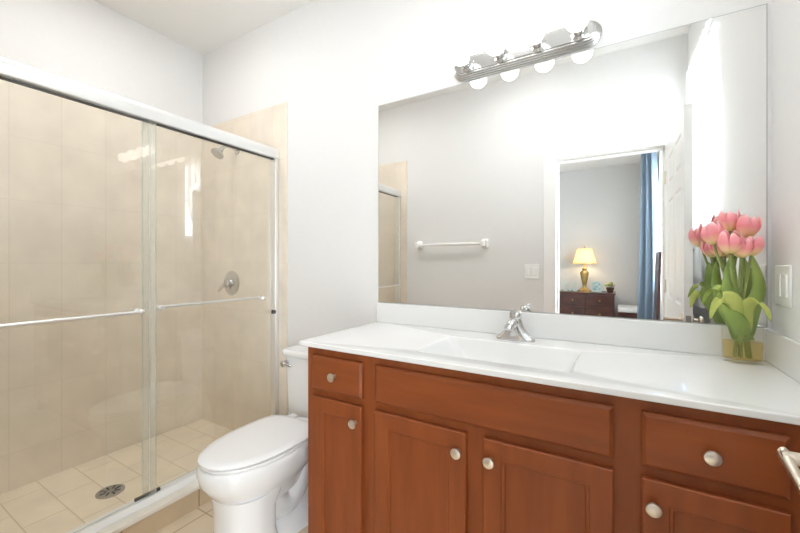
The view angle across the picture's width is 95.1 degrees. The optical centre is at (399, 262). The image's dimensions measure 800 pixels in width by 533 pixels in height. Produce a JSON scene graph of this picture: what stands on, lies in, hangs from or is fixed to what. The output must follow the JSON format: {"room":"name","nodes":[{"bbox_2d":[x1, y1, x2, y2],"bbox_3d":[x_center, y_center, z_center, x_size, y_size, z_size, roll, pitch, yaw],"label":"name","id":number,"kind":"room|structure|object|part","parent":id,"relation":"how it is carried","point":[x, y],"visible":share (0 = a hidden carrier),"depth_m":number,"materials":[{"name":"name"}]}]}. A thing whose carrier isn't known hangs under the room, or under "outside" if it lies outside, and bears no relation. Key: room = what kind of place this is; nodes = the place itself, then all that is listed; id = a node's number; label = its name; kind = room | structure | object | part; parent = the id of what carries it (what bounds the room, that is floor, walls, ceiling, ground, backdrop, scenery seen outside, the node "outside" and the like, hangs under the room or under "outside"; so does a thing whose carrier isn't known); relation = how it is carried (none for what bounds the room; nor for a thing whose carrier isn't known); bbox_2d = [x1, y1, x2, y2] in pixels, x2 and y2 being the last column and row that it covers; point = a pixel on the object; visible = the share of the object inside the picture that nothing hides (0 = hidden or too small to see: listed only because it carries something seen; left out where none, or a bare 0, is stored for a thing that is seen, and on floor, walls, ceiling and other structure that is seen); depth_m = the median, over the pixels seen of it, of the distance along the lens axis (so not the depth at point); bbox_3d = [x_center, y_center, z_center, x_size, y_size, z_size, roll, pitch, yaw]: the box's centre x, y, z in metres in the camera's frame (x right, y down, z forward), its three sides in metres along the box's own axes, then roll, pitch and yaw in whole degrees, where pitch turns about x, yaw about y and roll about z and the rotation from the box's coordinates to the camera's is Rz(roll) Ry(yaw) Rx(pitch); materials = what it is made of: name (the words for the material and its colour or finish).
{"room":"bathroom","nodes":[
{"label":"bathroom","id":0,"kind":"room"},
{"bbox_2d":[0,0,202,123],"bbox_3d":[-1.946,-0.124,2.054,0.100,2.868,1.660,0,0,31],"label":"wall","id":1,"kind":"structure","parent":0,"point":[87,42],"depth_m":2.22,"materials":[{"name":"paint"}]},
{"bbox_2d":[0,79,201,494],"bbox_3d":[-1.868,0.088,2.077,0.009,2.183,1.540,0,0,31],"label":"tiled wall","id":2,"kind":"structure","parent":1,"relation":"attached to","point":[77,180],"depth_m":2.15,"materials":[{"name":"beige tile"}]},
{"bbox_2d":[0,419,232,532],"bbox_3d":[-1.532,1.187,1.877,0.792,0.047,1.540,0,0,31],"label":"floor","id":3,"kind":"structure","parent":0,"point":[61,502],"depth_m":1.95,"materials":[{"name":"tile"}]},
{"bbox_2d":[95,484,124,498],"bbox_3d":[-1.472,1.159,1.859,0.120,0.008,0.120,0,0,31],"label":"shower drain","id":4,"kind":"object","parent":3,"relation":"on","point":[113,490],"visible":1,"depth_m":1.85,"materials":[{"name":"grey metal"}]},
{"bbox_2d":[94,0,311,54],"bbox_3d":[-0.445,-1.608,1.259,3.292,0.100,1.690,0,0,31],"label":"ceiling","id":5,"kind":"structure","parent":0,"point":[202,26],"depth_m":2.31,"materials":[{"name":"paint"}]},
{"bbox_2d":[155,500,307,532],"bbox_3d":[-0.574,1.260,1.238,3.092,0.100,1.660,0,0,31],"label":"floor","id":6,"kind":"structure","parent":0,"point":[199,520],"depth_m":1.70,"materials":[{"name":"tile"}]},
{"bbox_2d":[196,345,307,532],"bbox_3d":[-0.550,0.840,1.719,0.457,0.741,0.783,0,0,31],"label":"toilet","id":7,"kind":"object","parent":6,"relation":"on","point":[254,476],"visible":0.66,"depth_m":1.52,"materials":[{"name":"white ceramic"}]},
{"bbox_3d":[-0.601,0.904,1.634,0.348,0.211,0.583,0,0,31],"label":"bowl","id":8,"kind":"part","parent":7,"relation":"part of","materials":[{"name":"white ceramic"}]},
{"bbox_3d":[-0.618,0.792,1.606,0.346,0.013,0.501,0,0,31],"label":"seat","id":9,"kind":"part","parent":7,"relation":"part of","materials":[{"name":"white plastic"}]},
{"bbox_3d":[-0.622,0.775,1.599,0.348,0.018,0.493,0,0,31],"label":"lid","id":10,"kind":"part","parent":7,"relation":"part of","materials":[{"name":"white plastic"}]},
{"bbox_3d":[-0.622,0.542,1.970,0.034,0.034,0.037,0,0,31],"label":"flush lever","id":11,"kind":"part","parent":7,"relation":"part of","materials":[{"name":"silver metal"}]},
{"bbox_3d":[-0.409,0.486,1.969,0.444,0.034,0.210,0,0,31],"label":"tank lid","id":12,"kind":"part","parent":7,"relation":"part of","materials":[{"name":"white ceramic"}]},
{"bbox_3d":[-0.406,0.664,1.974,0.420,0.321,0.193,0,0,31],"label":"tank","id":13,"kind":"part","parent":7,"relation":"part of","materials":[{"name":"white ceramic"}]},
{"bbox_2d":[308,347,799,532],"bbox_3d":[0.393,0.769,1.290,1.481,0.882,0.576,0,0,31],"label":"vanity cabinet","id":14,"kind":"object","parent":6,"relation":"on","point":[394,446],"visible":0.98,"depth_m":1.03,"materials":[{"name":"brown wood"}]},
{"bbox_3d":[-0.252,0.424,1.354,0.033,0.033,0.026,0,0,31],"label":"knob","id":15,"kind":"part","parent":14,"relation":"part of","materials":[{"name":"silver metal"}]},
{"bbox_3d":[-0.237,0.800,1.372,0.239,0.570,0.020,0,0,31],"label":"cabinet door","id":16,"kind":"part","parent":14,"relation":"part of","materials":[{"name":"brown wood"}]},
{"bbox_3d":[-0.237,0.423,1.372,0.239,0.130,0.020,0,0,31],"label":"drawer","id":17,"kind":"part","parent":14,"relation":"part of","materials":[{"name":"brown wood"}]},
{"bbox_3d":[-0.167,0.573,1.303,0.033,0.033,0.026,0,0,31],"label":"knob","id":18,"kind":"part","parent":14,"relation":"part of","materials":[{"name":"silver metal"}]},
{"bbox_3d":[0.059,0.800,1.196,0.334,0.570,0.020,0,0,31],"label":"cabinet door","id":19,"kind":"part","parent":14,"relation":"part of","materials":[{"name":"brown wood"}]},
{"bbox_3d":[0.170,0.573,1.103,0.033,0.033,0.026,0,0,31],"label":"knob","id":20,"kind":"part","parent":14,"relation":"part of","materials":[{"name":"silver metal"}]},
{"bbox_3d":[0.256,0.573,1.052,0.033,0.033,0.026,0,0,31],"label":"knob","id":21,"kind":"part","parent":14,"relation":"part of","materials":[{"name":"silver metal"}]},
{"bbox_3d":[0.224,0.423,1.097,0.719,0.130,0.020,0,0,31],"label":"false drawer","id":22,"kind":"part","parent":14,"relation":"part of","materials":[{"name":"brown wood"}]},
{"bbox_3d":[0.391,0.800,0.998,0.331,0.570,0.020,0,0,31],"label":"cabinet door","id":23,"kind":"part","parent":14,"relation":"part of","materials":[{"name":"brown wood"}]},
{"bbox_2d":[299,302,799,424],"bbox_3d":[0.388,0.311,1.304,1.503,0.208,0.558,0,0,31],"label":"countertop","id":24,"kind":"structure","parent":14,"relation":"on","point":[681,364],"depth_m":1.23,"materials":[{"name":"white stone"}]},
{"bbox_2d":[496,310,534,341],"bbox_3d":[0.439,0.246,1.428,0.152,0.127,0.148,0,0,31],"label":"faucet","id":25,"kind":"object","parent":24,"relation":"on","point":[514,329],"visible":1,"depth_m":1.44,"materials":[{"name":"silver metal"}]},
{"bbox_3d":[0.435,0.239,1.422,0.034,0.049,0.118,0,0,31],"label":"spout","id":26,"kind":"part","parent":25,"relation":"part of","materials":[{"name":"silver metal"}]},
{"bbox_3d":[0.464,0.208,1.470,0.047,0.038,0.047,0,0,31],"label":"handle","id":27,"kind":"part","parent":25,"relation":"part of","materials":[{"name":"silver metal"}]},
{"bbox_2d":[721,327,764,364],"bbox_3d":[1.063,0.253,1.136,0.102,0.112,0.076,0,0,31],"label":"glass vase","id":28,"kind":"object","parent":24,"relation":"on","point":[763,327],"visible":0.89,"depth_m":1.11,"materials":[{"name":"clear glass"}]},
{"bbox_2d":[699,220,751,357],"bbox_3d":[1.012,0.080,1.135,0.133,0.428,0.061,0,0,31],"label":"tulip","id":29,"kind":"object","parent":28,"relation":"in","point":[709,233],"visible":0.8,"depth_m":1.14,"materials":[{"name":"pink plant"}]},
{"bbox_3d":[1.035,0.115,1.139,0.102,0.357,0.008,0,0,16],"label":"stem","id":30,"kind":"part","parent":29,"relation":"part of","materials":[{"name":"green plant"}]},
{"bbox_2d":[709,230,744,355],"bbox_3d":[1.009,0.096,1.113,0.150,0.396,0.061,0,0,-31],"label":"tulip","id":31,"kind":"object","parent":28,"relation":"in","point":[729,244],"visible":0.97,"depth_m":1.10,"materials":[{"name":"green plant"}]},
{"bbox_3d":[1.028,0.130,1.127,0.071,0.327,0.014,0,0,-39],"label":"stem","id":32,"kind":"part","parent":31,"relation":"part of","materials":[{"name":"green plant"}]},
{"bbox_2d":[709,244,752,358],"bbox_3d":[1.016,0.105,1.138,0.104,0.377,0.104,0,0,-33],"label":"tulip","id":33,"kind":"object","parent":28,"relation":"in","point":[739,324],"visible":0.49,"depth_m":1.11,"materials":[{"name":"green plant"}]},
{"bbox_3d":[1.046,0.134,1.144,0.011,0.319,0.072,0,0,-41],"label":"stem","id":34,"kind":"part","parent":33,"relation":"part of","materials":[{"name":"green plant"}]},
{"bbox_2d":[711,209,753,356],"bbox_3d":[1.048,0.062,1.162,0.075,0.464,0.086,0,0,-3],"label":"tulip","id":35,"kind":"object","parent":28,"relation":"in","point":[729,220],"visible":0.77,"depth_m":1.17,"materials":[{"name":"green plant"}]},
{"bbox_3d":[1.064,0.094,1.153,0.019,0.400,0.048,0,0,-30],"label":"stem","id":36,"kind":"part","parent":35,"relation":"part of","materials":[{"name":"green plant"}]},
{"bbox_2d":[721,235,764,357],"bbox_3d":[1.055,0.102,1.131,0.113,0.383,0.056,0,0,23],"label":"tulip","id":37,"kind":"object","parent":28,"relation":"in","point":[759,240],"visible":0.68,"depth_m":1.12,"materials":[{"name":"green plant"}]},
{"bbox_3d":[1.064,0.133,1.126,0.034,0.321,0.009,0,0,13],"label":"stem","id":38,"kind":"part","parent":37,"relation":"part of","materials":[{"name":"green plant"}]},
{"bbox_2d":[735,214,765,355],"bbox_3d":[1.087,0.070,1.147,0.096,0.447,0.062,0,0,0],"label":"tulip","id":39,"kind":"object","parent":28,"relation":"in","point":[749,226],"visible":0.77,"depth_m":1.13,"materials":[{"name":"green plant"}]},
{"bbox_3d":[1.072,0.106,1.147,0.032,0.375,0.013,0,0,-10],"label":"stem","id":40,"kind":"part","parent":39,"relation":"part of","materials":[{"name":"green plant"}]},
{"bbox_2d":[734,236,771,356],"bbox_3d":[1.045,0.106,1.101,0.066,0.374,0.098,0,0,10],"label":"tulip","id":41,"kind":"object","parent":28,"relation":"in","point":[749,304],"visible":0.65,"depth_m":1.10,"materials":[{"name":"green plant"}]},
{"bbox_3d":[1.046,0.136,1.129,0.011,0.315,0.029,0,0,3],"label":"stem","id":42,"kind":"part","parent":41,"relation":"part of","materials":[{"name":"green plant"}]},
{"bbox_3d":[0.591,0.573,0.853,0.033,0.033,0.026,0,0,31],"label":"knob","id":43,"kind":"part","parent":14,"relation":"part of","materials":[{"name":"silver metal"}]},
{"bbox_3d":[0.682,0.424,0.798,0.033,0.033,0.026,0,0,31],"label":"knob","id":44,"kind":"part","parent":14,"relation":"part of","materials":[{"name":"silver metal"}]},
{"bbox_3d":[0.693,0.423,0.818,0.255,0.130,0.020,0,0,31],"label":"drawer","id":45,"kind":"part","parent":14,"relation":"part of","materials":[{"name":"brown wood"}]},
{"bbox_3d":[0.693,0.800,0.818,0.255,0.570,0.020,0,0,31],"label":"cabinet door","id":46,"kind":"part","parent":14,"relation":"part of","materials":[{"name":"brown wood"}]},
{"bbox_2d":[203,0,771,414],"bbox_3d":[-0.116,-0.124,1.989,3.312,2.868,0.100,0,0,31],"label":"wall","id":47,"kind":"structure","parent":0,"point":[333,62],"depth_m":2.02,"materials":[{"name":"paint"}]},
{"bbox_2d":[202,102,287,429],"bbox_3d":[-1.090,0.088,2.505,0.909,2.183,0.009,0,0,31],"label":"tiled wall","id":48,"kind":"structure","parent":47,"relation":"attached to","point":[236,189],"depth_m":2.49,"materials":[{"name":"beige tile"}]},
{"bbox_2d":[96,481,199,532],"bbox_3d":[-1.165,1.107,1.659,0.150,0.025,1.538,0,0,31],"label":"trim","id":49,"kind":"structure","parent":48,"relation":"attached to","point":[134,518],"depth_m":1.63,"materials":[{"name":"white stone"}]},
{"bbox_2d":[0,56,278,532],"bbox_3d":[-1.171,0.186,1.663,0.132,1.817,1.521,0,0,30],"label":"shower door","id":50,"kind":"structure","parent":49,"relation":"on","point":[11,71],"depth_m":1.68,"materials":[{"name":"silver metal"}]},
{"bbox_3d":[-1.337,0.207,1.355,0.006,1.715,0.798,0,0,30],"label":"glass panel","id":51,"kind":"part","parent":50,"relation":"part of","materials":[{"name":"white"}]},
{"bbox_3d":[-1.150,0.215,1.615,0.049,0.026,0.026,0,0,31],"label":"bar post","id":52,"kind":"part","parent":50,"relation":"part of","materials":[{"name":"silver metal"}]},
{"bbox_3d":[-0.992,0.207,1.994,0.006,1.715,0.743,0,0,30],"label":"glass panel","id":53,"kind":"part","parent":50,"relation":"part of","materials":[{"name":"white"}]},
{"bbox_2d":[119,489,210,532],"bbox_3d":[-1.163,1.165,1.658,0.125,0.090,1.540,0,0,31],"label":"trim","id":54,"kind":"structure","parent":48,"relation":"attached to","point":[169,514],"depth_m":1.70,"materials":[{"name":"tile"}]},
{"bbox_2d":[211,146,239,158],"bbox_3d":[-1.167,-0.745,2.440,0.084,0.120,0.181,0,0,31],"label":"showerhead","id":55,"kind":"object","parent":48,"relation":"attached to","point":[217,152],"visible":0.74,"depth_m":2.40,"materials":[{"name":"silver metal"}]},
{"bbox_2d":[218,271,239,294],"bbox_3d":[-1.188,0.140,2.521,0.170,0.170,0.065,0,0,31],"label":"shower valve","id":56,"kind":"object","parent":48,"relation":"attached to","point":[231,283],"visible":1,"depth_m":2.52,"materials":[{"name":"silver metal"}]},
{"bbox_2d":[451,6,601,81],"bbox_3d":[0.472,-0.885,1.483,0.605,0.105,0.168,0,0,31],"label":"vanity light","id":57,"kind":"object","parent":47,"relation":"attached to","point":[579,33],"visible":1,"depth_m":1.47,"materials":[{"name":"silver metal"}]},
{"bbox_3d":[0.261,-0.884,1.568,0.079,0.079,0.098,0,0,31],"label":"bulb","id":58,"kind":"part","parent":57,"relation":"part of","materials":[{"name":"white glass"}]},
{"bbox_2d":[461,58,473,71],"bbox_3d":[0.292,-0.884,1.619,0.060,0.060,0.038,0,0,31],"label":"socket","id":59,"kind":"object","parent":57,"relation":"attached to","point":[469,66],"depth_m":1.62,"materials":[{"name":"silver metal"}]},
{"bbox_3d":[0.390,-0.884,1.491,0.079,0.079,0.098,0,0,31],"label":"bulb","id":60,"kind":"part","parent":57,"relation":"part of","materials":[{"name":"white glass"}]},
{"bbox_2d":[494,48,507,62],"bbox_3d":[0.421,-0.884,1.543,0.060,0.060,0.038,0,0,31],"label":"socket","id":61,"kind":"object","parent":57,"relation":"attached to","point":[502,57],"depth_m":1.54,"materials":[{"name":"silver metal"}]},
{"bbox_3d":[0.496,-0.885,1.523,0.559,0.059,0.006,0,0,31],"label":"plate","id":62,"kind":"part","parent":57,"relation":"part of","materials":[{"name":"silver metal"}]},
{"bbox_3d":[0.519,-0.884,1.414,0.079,0.079,0.098,0,0,31],"label":"bulb","id":63,"kind":"part","parent":57,"relation":"part of","materials":[{"name":"white glass"}]},
{"bbox_2d":[530,37,545,51],"bbox_3d":[0.550,-0.884,1.466,0.060,0.060,0.038,0,0,31],"label":"socket","id":64,"kind":"object","parent":57,"relation":"attached to","point":[541,46],"depth_m":1.47,"materials":[{"name":"silver metal"}]},
{"bbox_3d":[0.648,-0.884,1.338,0.079,0.079,0.098,0,0,31],"label":"bulb","id":65,"kind":"part","parent":57,"relation":"part of","materials":[{"name":"white glass"}]},
{"bbox_2d":[571,26,587,40],"bbox_3d":[0.679,-0.884,1.389,0.060,0.060,0.038,0,0,31],"label":"socket","id":66,"kind":"object","parent":57,"relation":"attached to","point":[582,35],"depth_m":1.39,"materials":[{"name":"silver metal"}]},
{"bbox_2d":[378,3,767,327],"bbox_3d":[0.528,-0.310,1.542,1.488,1.032,0.005,0,0,31],"label":"wall mirror","id":67,"kind":"object","parent":47,"relation":"attached to","point":[584,183],"visible":1,"depth_m":1.43,"materials":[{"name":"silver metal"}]},
{"bbox_2d":[376,302,770,360],"bbox_3d":[0.526,0.258,1.536,1.503,0.102,0.018,0,0,31],"label":"backsplash","id":68,"kind":"structure","parent":47,"relation":"attached to","point":[695,338],"depth_m":1.40,"materials":[{"name":"white stone"}]},
{"bbox_2d":[772,0,799,340],"bbox_3d":[0.837,-0.124,0.468,0.120,2.868,1.540,0,0,31],"label":"wall","id":69,"kind":"structure","parent":0,"point":[785,13],"depth_m":1.06,"materials":[{"name":"paint"}]},
{"bbox_2d":[775,265,792,307],"bbox_3d":[1.120,0.067,1.071,0.010,0.121,0.118,0,0,31],"label":"light switch","id":70,"kind":"object","parent":69,"relation":"attached to","point":[783,273],"visible":1,"depth_m":1.05,"materials":[{"name":"white plastic"}]},
{"bbox_2d":[777,447,799,493],"bbox_3d":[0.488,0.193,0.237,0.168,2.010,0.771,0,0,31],"label":"towel bar","id":71,"kind":"object","parent":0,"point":[790,460],"depth_m":0.55,"materials":[{"name":"silver metal"}]}
]}

